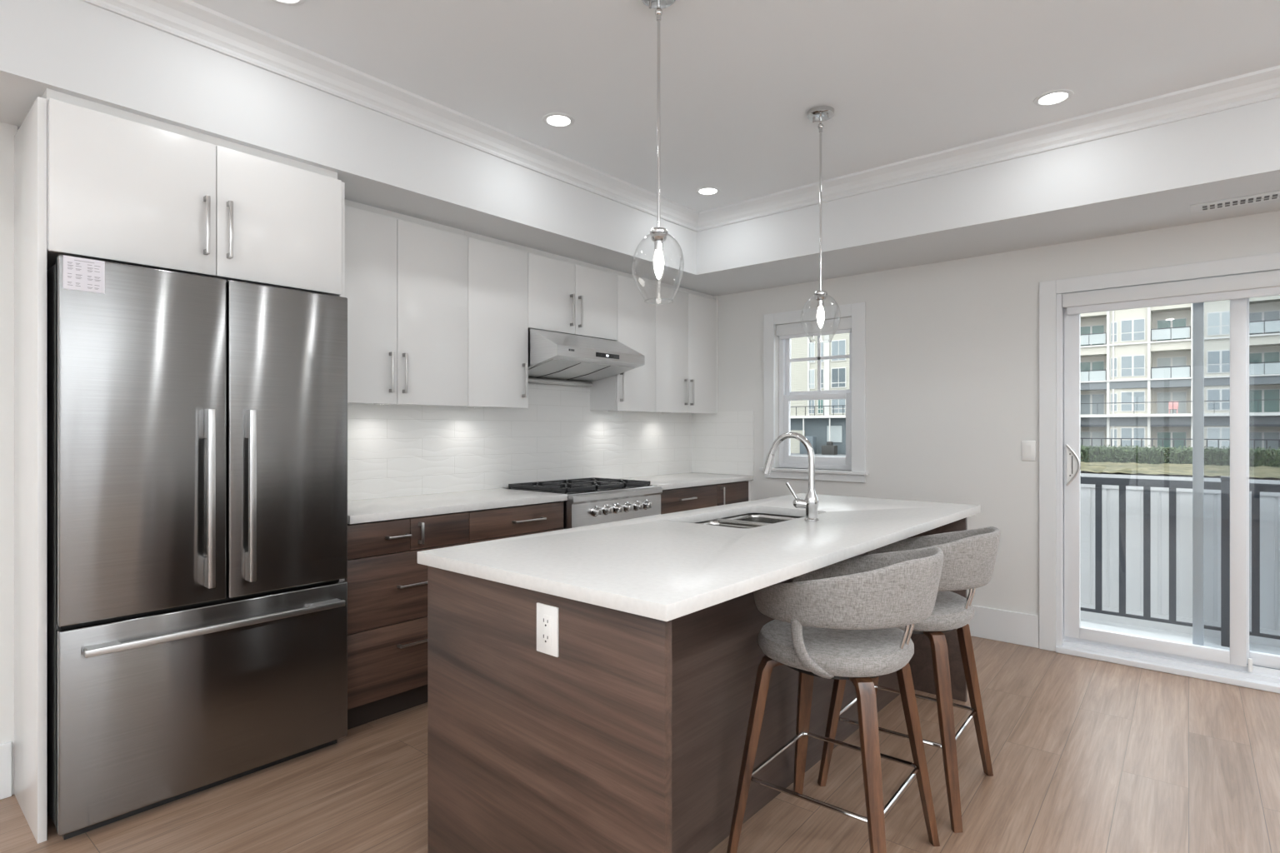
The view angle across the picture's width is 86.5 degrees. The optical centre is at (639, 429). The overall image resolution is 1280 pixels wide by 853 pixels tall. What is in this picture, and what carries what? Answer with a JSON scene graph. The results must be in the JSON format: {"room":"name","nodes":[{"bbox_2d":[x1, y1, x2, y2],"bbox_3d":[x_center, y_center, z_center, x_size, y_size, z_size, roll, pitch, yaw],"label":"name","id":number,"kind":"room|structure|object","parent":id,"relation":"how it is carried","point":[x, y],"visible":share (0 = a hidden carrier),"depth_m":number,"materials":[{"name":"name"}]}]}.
{"room":"kitchen","nodes":[
{"label":"kitchen","id":0,"kind":"room"},
{"bbox_2d":[0,121,17,794],"bbox_3d":[-3.521,-0.090,0.881,0.220,2.680,4.010,0,0,40],"label":"wall","id":1,"kind":"structure","parent":0,"point":[7,132],"depth_m":2.31,"materials":[{"name":"white paint"}]},
{"bbox_2d":[0,741,11,799],"bbox_3d":[-3.398,1.157,0.845,0.014,0.185,3.874,0,0,40],"label":"baseboard","id":2,"kind":"structure","parent":1,"relation":"attached to","point":[5,748],"depth_m":2.30,"materials":[{"name":"white paint"}]},
{"bbox_2d":[41,88,341,295],"bbox_3d":[-1.689,-0.790,2.563,0.582,0.500,0.898,0,0,40],"label":"upper cabinet","id":3,"kind":"object","parent":1,"relation":"attached to","point":[126,187],"visible":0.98,"depth_m":2.32,"materials":[{"name":"white plastic"}]},
{"bbox_2d":[0,0,749,295],"bbox_3d":[-1.951,-1.235,2.281,0.550,0.390,7.937,0,0,40],"label":"soffit kitchen","id":4,"kind":"structure","parent":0,"point":[78,48],"depth_m":2.67,"materials":[{"name":"white paint"}]},
{"bbox_2d":[0,635,1279,852],"bbox_3d":[0.061,1.310,0.564,6.040,0.120,8.237,0,0,40],"label":"floor","id":5,"kind":"structure","parent":0,"point":[1087,756],"depth_m":2.37,"materials":[{"name":"brown wood"}]},
{"bbox_2d":[14,96,46,844],"bbox_3d":[-2.008,0.124,2.229,0.530,2.252,0.022,0,0,40],"label":"panel","id":6,"kind":"object","parent":5,"relation":"on","point":[30,139],"visible":0.76,"depth_m":2.14,"materials":[{"name":"white paint"}]},
{"bbox_2d":[46,255,347,839],"bbox_3d":[-1.648,0.364,2.534,0.652,1.772,0.881,0,0,40],"label":"refrigerator","id":7,"kind":"object","parent":5,"relation":"on","point":[197,426],"visible":0.94,"depth_m":2.27,"materials":[{"name":"grey metal"}]},
{"bbox_2d":[63,255,104,293],"bbox_3d":[-1.687,-0.469,2.066,0.001,0.099,0.100,0,0,40],"label":"paper sheet","id":8,"kind":"object","parent":7,"relation":"attached to","point":[80,274],"visible":1,"depth_m":2.06,"materials":[{"name":"white paper"}]},
{"bbox_2d":[334,181,344,580],"bbox_3d":[-1.409,0.124,2.930,0.531,2.252,0.022,0,0,40],"label":"panel","id":9,"kind":"object","parent":5,"relation":"on","point":[342,183],"visible":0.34,"depth_m":2.76,"materials":[{"name":"white paint"}]},
{"bbox_2d":[344,511,469,729],"bbox_3d":[-1.191,0.819,3.146,0.581,0.862,0.589,0,0,40],"label":"base cabinet","id":10,"kind":"object","parent":5,"relation":"on","point":[387,586],"visible":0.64,"depth_m":2.90,"materials":[{"name":"brown wood"}]},
{"bbox_2d":[466,501,563,544],"bbox_3d":[-0.803,0.819,3.601,0.581,0.862,0.604,0,0,40],"label":"drawer","id":11,"kind":"object","parent":5,"relation":"on","point":[486,525],"visible":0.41,"depth_m":3.40,"materials":[{"name":"brown wood"}]},
{"bbox_2d":[347,488,567,524],"bbox_3d":[-0.995,0.367,3.384,0.572,0.034,1.201,0,0,40],"label":"countertop","id":12,"kind":"structure","parent":11,"relation":"on","point":[398,507],"depth_m":3.27,"materials":[{"name":"white stone"}]},
{"bbox_2d":[508,477,662,529],"bbox_3d":[-0.314,0.786,4.094,0.647,0.927,0.761,0,0,40],"label":"gas range","id":13,"kind":"object","parent":5,"relation":"on","point":[591,501],"visible":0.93,"depth_m":3.91,"materials":[{"name":"grey metal"}]},
{"bbox_2d":[567,485,654,495],"bbox_3d":[-0.355,0.369,4.128,0.540,0.031,0.761,0,0,40],"label":"trim","id":14,"kind":"structure","parent":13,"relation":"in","point":[611,488],"depth_m":3.90,"materials":[{"name":"metal"}]},
{"bbox_2d":[660,484,717,514],"bbox_3d":[0.123,0.819,4.687,0.581,0.862,0.689,0,0,40],"label":"base cabinet","id":15,"kind":"object","parent":5,"relation":"on","point":[677,500],"visible":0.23,"depth_m":4.52,"materials":[{"name":"brown wood"}]},
{"bbox_2d":[619,472,753,489],"bbox_3d":[0.262,0.367,4.857,0.572,0.034,1.144,0,0,40],"label":"countertop","id":16,"kind":"structure","parent":15,"relation":"on","point":[692,479],"depth_m":4.80,"materials":[{"name":"white stone"}]},
{"bbox_2d":[427,513,967,852],"bbox_3d":[0.447,0.819,2.542,0.896,0.863,2.272,0,0,40],"label":"kitchen island","id":17,"kind":"object","parent":5,"relation":"on","point":[631,739],"visible":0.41,"depth_m":1.78,"materials":[{"name":"brown wood"}]},
{"bbox_2d":[536,602,558,657],"bbox_3d":[-0.221,0.475,1.613,0.074,0.116,0.009,0,0,40],"label":"power outlet","id":18,"kind":"object","parent":17,"relation":"attached to","point":[547,615],"visible":1,"depth_m":1.61,"materials":[{"name":"white plastic"}]},
{"bbox_2d":[540,614,550,646],"bbox_3d":[-0.222,0.475,1.611,0.034,0.070,0.002,0,0,40],"label":"receptacle","id":19,"kind":"object","parent":18,"relation":"attached to","point":[545,618],"depth_m":1.61,"materials":[{"name":"white plastic"}]},
{"bbox_2d":[417,493,980,621],"bbox_3d":[0.463,0.367,2.532,0.907,0.034,2.326,0,0,40],"label":"island countertop","id":20,"kind":"structure","parent":17,"relation":"on","point":[668,567],"depth_m":1.97,"materials":[{"name":"white stone"}]},
{"bbox_2d":[696,513,800,528],"bbox_3d":[0.448,0.488,2.753,0.383,0.216,0.673,0,0,40],"label":"sink","id":21,"kind":"object","parent":20,"relation":"in","point":[749,520],"visible":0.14,"depth_m":3.00,"materials":[{"name":"silver metal"}]},
{"bbox_2d":[762,431,819,521],"bbox_3d":[0.577,0.180,2.652,0.239,0.338,0.080,0,0,40],"label":"kitchen faucet","id":22,"kind":"object","parent":20,"relation":"on","point":[811,502],"visible":1,"depth_m":2.60,"materials":[{"name":"silver metal"}]},
{"bbox_2d":[715,480,748,505],"bbox_3d":[0.482,0.819,5.107,0.581,0.862,0.414,0,0,40],"label":"base cabinet","id":23,"kind":"object","parent":5,"relation":"on","point":[731,492],"visible":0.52,"depth_m":4.93,"materials":[{"name":"brown wood"}]},
{"bbox_2d":[745,480,750,501],"bbox_3d":[0.614,0.819,5.288,0.546,0.862,0.031,0,0,40],"label":"filler panel","id":24,"kind":"object","parent":5,"relation":"on","point":[749,482],"visible":0.14,"depth_m":5.11,"materials":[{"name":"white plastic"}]},
{"bbox_2d":[726,546,943,852],"bbox_3d":[0.598,0.793,1.995,0.535,0.912,0.505,0,0,38],"label":"bar stool","id":25,"kind":"object","parent":5,"relation":"on","point":[841,620],"visible":0.95,"depth_m":1.84,"materials":[{"name":"grey fabric"}]},
{"bbox_2d":[817,526,999,833],"bbox_3d":[0.973,0.793,2.408,0.535,0.912,0.505,0,0,38],"label":"bar stool","id":26,"kind":"object","parent":5,"relation":"on","point":[969,556],"visible":0.47,"depth_m":2.22,"materials":[{"name":"grey fabric"}]},
{"bbox_2d":[190,0,1279,212],"bbox_3d":[0.061,-1.490,0.564,6.040,0.120,8.237,0,0,40],"label":"ceiling","id":27,"kind":"structure","parent":0,"point":[740,80],"depth_m":2.67,"materials":[{"name":"white paint"}]},
{"bbox_2d":[271,0,306,5],"bbox_3d":[-1.169,-1.427,2.220,0.150,0.006,0.150,0,0,40],"label":"recessed light","id":28,"kind":"object","parent":27,"relation":"in","point":[290,2],"visible":1,"depth_m":2.27,"materials":[{"name":"white paint"}]},
{"bbox_2d":[542,112,574,127],"bbox_3d":[-0.377,-1.427,3.148,0.150,0.006,0.150,0,0,40],"label":"recessed light","id":29,"kind":"object","parent":27,"relation":"in","point":[552,119],"visible":1,"depth_m":3.14,"materials":[{"name":"white paint"}]},
{"bbox_2d":[631,0,684,304],"bbox_3d":[0.063,-0.923,2.229,0.176,1.014,0.176,0,0,40],"label":"pendant light","id":30,"kind":"object","parent":27,"relation":"hanging from","point":[658,234],"visible":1,"depth_m":2.22,"materials":[{"name":"clear glass"}]},
{"bbox_2d":[650,227,668,250],"bbox_3d":[0.061,-0.620,2.229,0.060,0.072,0.060,0,0,40],"label":"socket","id":31,"kind":"object","parent":30,"relation":"attached to","point":[658,235],"depth_m":2.21,"materials":[{"name":"silver metal"}]},
{"bbox_2d":[80,0,1279,231],"bbox_3d":[0.044,-1.380,0.120,5.290,0.100,7.240,0,0,40],"label":"trim","id":32,"kind":"structure","parent":27,"relation":"attached to","point":[188,20],"depth_m":3.05,"materials":[{"name":"white paint"}]},
{"bbox_2d":[695,186,720,195],"bbox_3d":[0.408,-1.427,4.082,0.150,0.006,0.150,0,0,40],"label":"recessed light","id":33,"kind":"object","parent":27,"relation":"in","point":[706,191],"visible":1,"depth_m":4.08,"materials":[{"name":"white paint"}]},
{"bbox_2d":[800,105,840,343],"bbox_3d":[0.816,-0.911,3.068,0.176,1.037,0.176,0,0,40],"label":"pendant light","id":34,"kind":"object","parent":27,"relation":"hanging from","point":[820,113],"visible":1,"depth_m":3.06,"materials":[{"name":"clear glass"}]},
{"bbox_2d":[814,290,827,307],"bbox_3d":[0.814,-0.585,3.068,0.060,0.072,0.060,0,0,40],"label":"socket","id":35,"kind":"object","parent":34,"relation":"attached to","point":[820,296],"depth_m":3.05,"materials":[{"name":"silver metal"}]},
{"bbox_2d":[1033,89,1073,106],"bbox_3d":[1.782,-1.427,2.936,0.150,0.006,0.150,0,0,40],"label":"recessed light","id":36,"kind":"object","parent":27,"relation":"in","point":[1058,96],"visible":1,"depth_m":2.93,"materials":[{"name":"white paint"}]},
{"bbox_2d":[696,210,1279,615],"bbox_3d":[2.686,-0.090,3.640,5.840,2.680,0.150,0,0,40],"label":"wall","id":37,"kind":"structure","parent":0,"point":[952,347],"depth_m":4.15,"materials":[{"name":"white paint"}]},
{"bbox_2d":[691,410,754,475],"bbox_3d":[0.633,0.107,5.287,0.578,0.484,0.009,0,0,40],"label":"backsplash","id":38,"kind":"structure","parent":37,"relation":"attached to","point":[722,442],"depth_m":5.27,"materials":[{"name":"tile"}]},
{"bbox_2d":[759,302,868,482],"bbox_3d":[1.234,-0.244,4.823,0.815,1.204,0.135,0,0,40],"label":"trim","id":39,"kind":"structure","parent":37,"relation":"attached to","point":[858,473],"depth_m":4.68,"materials":[{"name":"white paint"}]},
{"bbox_2d":[775,316,851,339],"bbox_3d":[1.236,-0.710,4.822,0.584,0.104,0.050,0,0,40],"label":"roller shade","id":40,"kind":"object","parent":37,"relation":"attached to","point":[811,328],"visible":0.86,"depth_m":4.80,"materials":[{"name":"white fabric"}]},
{"bbox_2d":[779,332,851,470],"bbox_3d":[1.276,-0.239,4.868,0.588,1.046,0.072,0,0,40],"label":"window","id":41,"kind":"structure","parent":37,"relation":"in","point":[786,396],"depth_m":4.90,"materials":[{"name":"white plastic"}]},
{"bbox_2d":[968,605,1039,648],"bbox_3d":[1.587,1.157,4.469,1.812,0.185,0.014,0,0,40],"label":"baseboard","id":42,"kind":"structure","parent":37,"relation":"attached to","point":[1014,627],"depth_m":3.98,"materials":[{"name":"white paint"}]},
{"bbox_2d":[1021,440,1035,460],"bbox_3d":[2.236,0.125,3.917,0.070,0.114,0.011,0,0,40],"label":"light switch","id":43,"kind":"object","parent":37,"relation":"attached to","point":[1028,447],"visible":1,"depth_m":3.92,"materials":[{"name":"white plastic"}]},
{"bbox_2d":[1039,252,1279,651],"bbox_3d":[3.033,0.207,3.231,1.991,2.086,0.020,0,0,40],"label":"trim","id":44,"kind":"structure","parent":37,"relation":"attached to","point":[1048,290],"depth_m":3.83,"materials":[{"name":"white paint"}]},
{"bbox_2d":[1055,270,1279,694],"bbox_3d":[3.076,0.246,3.283,1.823,2.008,0.185,0,0,40],"label":"door","id":45,"kind":"structure","parent":37,"relation":"in","point":[1239,666],"depth_m":3.53,"materials":[{"name":"white plastic"}]},
{"bbox_2d":[1062,270,1279,314],"bbox_3d":[3.037,-0.694,3.237,1.760,0.114,0.050,0,0,40],"label":"roller shade","id":46,"kind":"object","parent":37,"relation":"attached to","point":[1266,283],"visible":1,"depth_m":3.47,"materials":[{"name":"white fabric"}]},
{"bbox_2d":[696,97,1279,290],"bbox_3d":[2.620,-1.235,3.139,5.290,0.390,0.697,0,0,40],"label":"soffit","id":47,"kind":"structure","parent":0,"point":[1149,178],"depth_m":3.43,"materials":[{"name":"white paint"}]},
{"bbox_2d":[1190,190,1279,213],"bbox_3d":[2.868,-1.034,2.975,0.720,0.011,0.130,0,0,40],"label":"ceiling vent","id":48,"kind":"object","parent":47,"relation":"attached to","point":[1275,195],"visible":1,"depth_m":3.09,"materials":[{"name":"white metal"}]},
{"bbox_3d":[-0.904,-0.090,4.024,0.120,2.680,4.167,0,0,40],"label":"wall","id":49,"kind":"structure","parent":0,"visible":0},
{"bbox_2d":[344,199,468,406],"bbox_3d":[-1.236,-0.579,3.317,0.291,0.920,0.789,0,0,40],"label":"upper cabinet","id":50,"kind":"object","parent":49,"relation":"attached to","point":[406,277],"visible":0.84,"depth_m":3.27,"materials":[{"name":"white plastic"}]},
{"bbox_2d":[442,230,528,408],"bbox_3d":[-0.849,-0.579,3.770,0.291,0.920,0.402,0,0,40],"label":"upper cabinet","id":51,"kind":"object","parent":49,"relation":"attached to","point":[498,269],"visible":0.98,"depth_m":3.69,"materials":[{"name":"white plastic"}]},
{"bbox_2d":[347,382,691,500],"bbox_3d":[-0.594,-0.050,4.289,0.009,0.800,3.102,0,0,40],"label":"backsplash","id":52,"kind":"structure","parent":49,"relation":"attached to","point":[394,451],"depth_m":4.04,"materials":[{"name":"tile"}]},
{"bbox_2d":[524,246,617,340],"bbox_3d":[-0.475,-0.807,4.208,0.291,0.464,0.748,0,0,40],"label":"upper cabinet","id":53,"kind":"object","parent":49,"relation":"attached to","point":[569,296],"visible":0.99,"depth_m":4.09,"materials":[{"name":"white laminate"}]},
{"bbox_2d":[528,328,644,386],"bbox_3d":[-0.395,-0.426,4.141,0.492,0.291,0.738,0,0,40],"label":"range hood","id":54,"kind":"object","parent":53,"relation":"attached to","point":[556,358],"visible":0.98,"depth_m":4.01,"materials":[{"name":"metal"}]},
{"bbox_2d":[590,270,655,411],"bbox_3d":[-0.104,-0.579,4.643,0.291,0.920,0.393,0,0,40],"label":"upper cabinet","id":55,"kind":"object","parent":49,"relation":"attached to","point":[633,390],"visible":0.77,"depth_m":4.55,"materials":[{"name":"white wood"}]},
{"bbox_2d":[640,280,718,414],"bbox_3d":[0.276,-0.579,5.088,0.291,0.920,0.775,0,0,40],"label":"upper cabinet","id":56,"kind":"object","parent":49,"relation":"attached to","point":[686,327],"depth_m":4.99,"materials":[{"name":"white wood"}]},
{"label":"outside","id":57,"kind":"structure","parent":0,"visible":0},
{"bbox_2d":[790,453,1279,484],"bbox_3d":[23.717,2.850,43.192,140.000,0.200,83.500,0,0,40],"label":"ground","id":58,"kind":"structure","parent":57,"point":[1083,473],"depth_m":39.06,"materials":[{"name":"concrete"}]},
{"bbox_2d":[800,436,816,454],"bbox_3d":[18.454,1.775,74.766,1.600,1.950,0.900,0,0,40],"label":"storage bin","id":59,"kind":"object","parent":58,"relation":"on","point":[812,440],"visible":0.64,"depth_m":74.37,"materials":[{"name":"grey plastic"}]},
{"bbox_2d":[790,333,849,454],"bbox_3d":[17.118,-6.750,78.207,16.500,20.000,2.600,0,0,40],"label":"house","id":60,"kind":"structure","parent":58,"relation":"on","point":[825,420],"depth_m":75.04,"materials":[{"name":"grey"}]},
{"bbox_2d":[821,441,837,454],"bbox_3d":[20.329,2.050,73.035,1.500,1.400,0.900,0,0,40],"label":"covered grill","id":61,"kind":"object","parent":58,"relation":"on","point":[828,449],"visible":0.99,"depth_m":72.70,"materials":[{"name":"grey"}]},
{"bbox_2d":[1080,295,1279,449],"bbox_3d":[45.295,-5.950,61.982,37.630,17.400,10.900,0,0,40],"label":"apartment building","id":62,"kind":"structure","parent":58,"relation":"on","point":[1135,362],"depth_m":57.65,"materials":[{"name":"beige"}]},
{"bbox_2d":[1168,400,1178,414],"bbox_3d":[44.245,-1.794,56.462,0.640,1.052,0.640,0,0,40],"label":"chair","id":63,"kind":"object","parent":62,"relation":"on","point":[1170,404],"visible":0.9,"depth_m":56.55,"materials":[{"name":"pink plastic"}]},
{"bbox_2d":[1080,445,1279,467],"bbox_3d":[35.509,1.936,49.276,30.098,1.691,1.813,0,0,40],"label":"hedge","id":64,"kind":"object","parent":58,"relation":"on","point":[1258,457],"visible":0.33,"depth_m":47.45,"materials":[{"name":"green plant"}]},
{"bbox_2d":[1080,461,1279,478],"bbox_3d":[32.500,2.530,44.241,32.000,0.360,9.500,0,0,40],"label":"grass verge","id":65,"kind":"structure","parent":58,"relation":"on","point":[1262,472],"depth_m":42.81,"materials":[{"name":"beige plant"}]},
{"bbox_2d":[1080,438,1279,449],"bbox_3d":[36.771,1.720,50.785,30.000,2.060,0.060,0,0,40],"label":"fence","id":66,"kind":"object","parent":58,"relation":"on","point":[1152,439],"visible":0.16,"depth_m":49.24,"materials":[{"name":"grey metal"}]},
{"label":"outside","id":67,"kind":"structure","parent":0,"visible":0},
{"bbox_2d":[1080,617,1279,654],"bbox_3d":[3.702,1.525,4.030,4.800,0.130,1.763,0,0,40],"label":"deck","id":68,"kind":"object","parent":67,"point":[1102,625],"visible":0.11,"depth_m":4.84,"materials":[{"name":"grey"}]},
{"bbox_2d":[1080,484,1279,648],"bbox_3d":[4.236,0.938,4.593,4.680,1.045,0.037,0,0,40],"label":"balcony wall","id":69,"kind":"structure","parent":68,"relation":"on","point":[1269,502],"depth_m":4.95,"materials":[{"name":"white"}]},
{"bbox_2d":[1080,476,1279,647],"bbox_3d":[4.082,0.890,4.491,4.422,1.140,0.112,0,0,40],"label":"balcony railing","id":70,"kind":"object","parent":68,"relation":"on","point":[1224,485],"visible":0.37,"depth_m":4.80,"materials":[{"name":"grey metal"}]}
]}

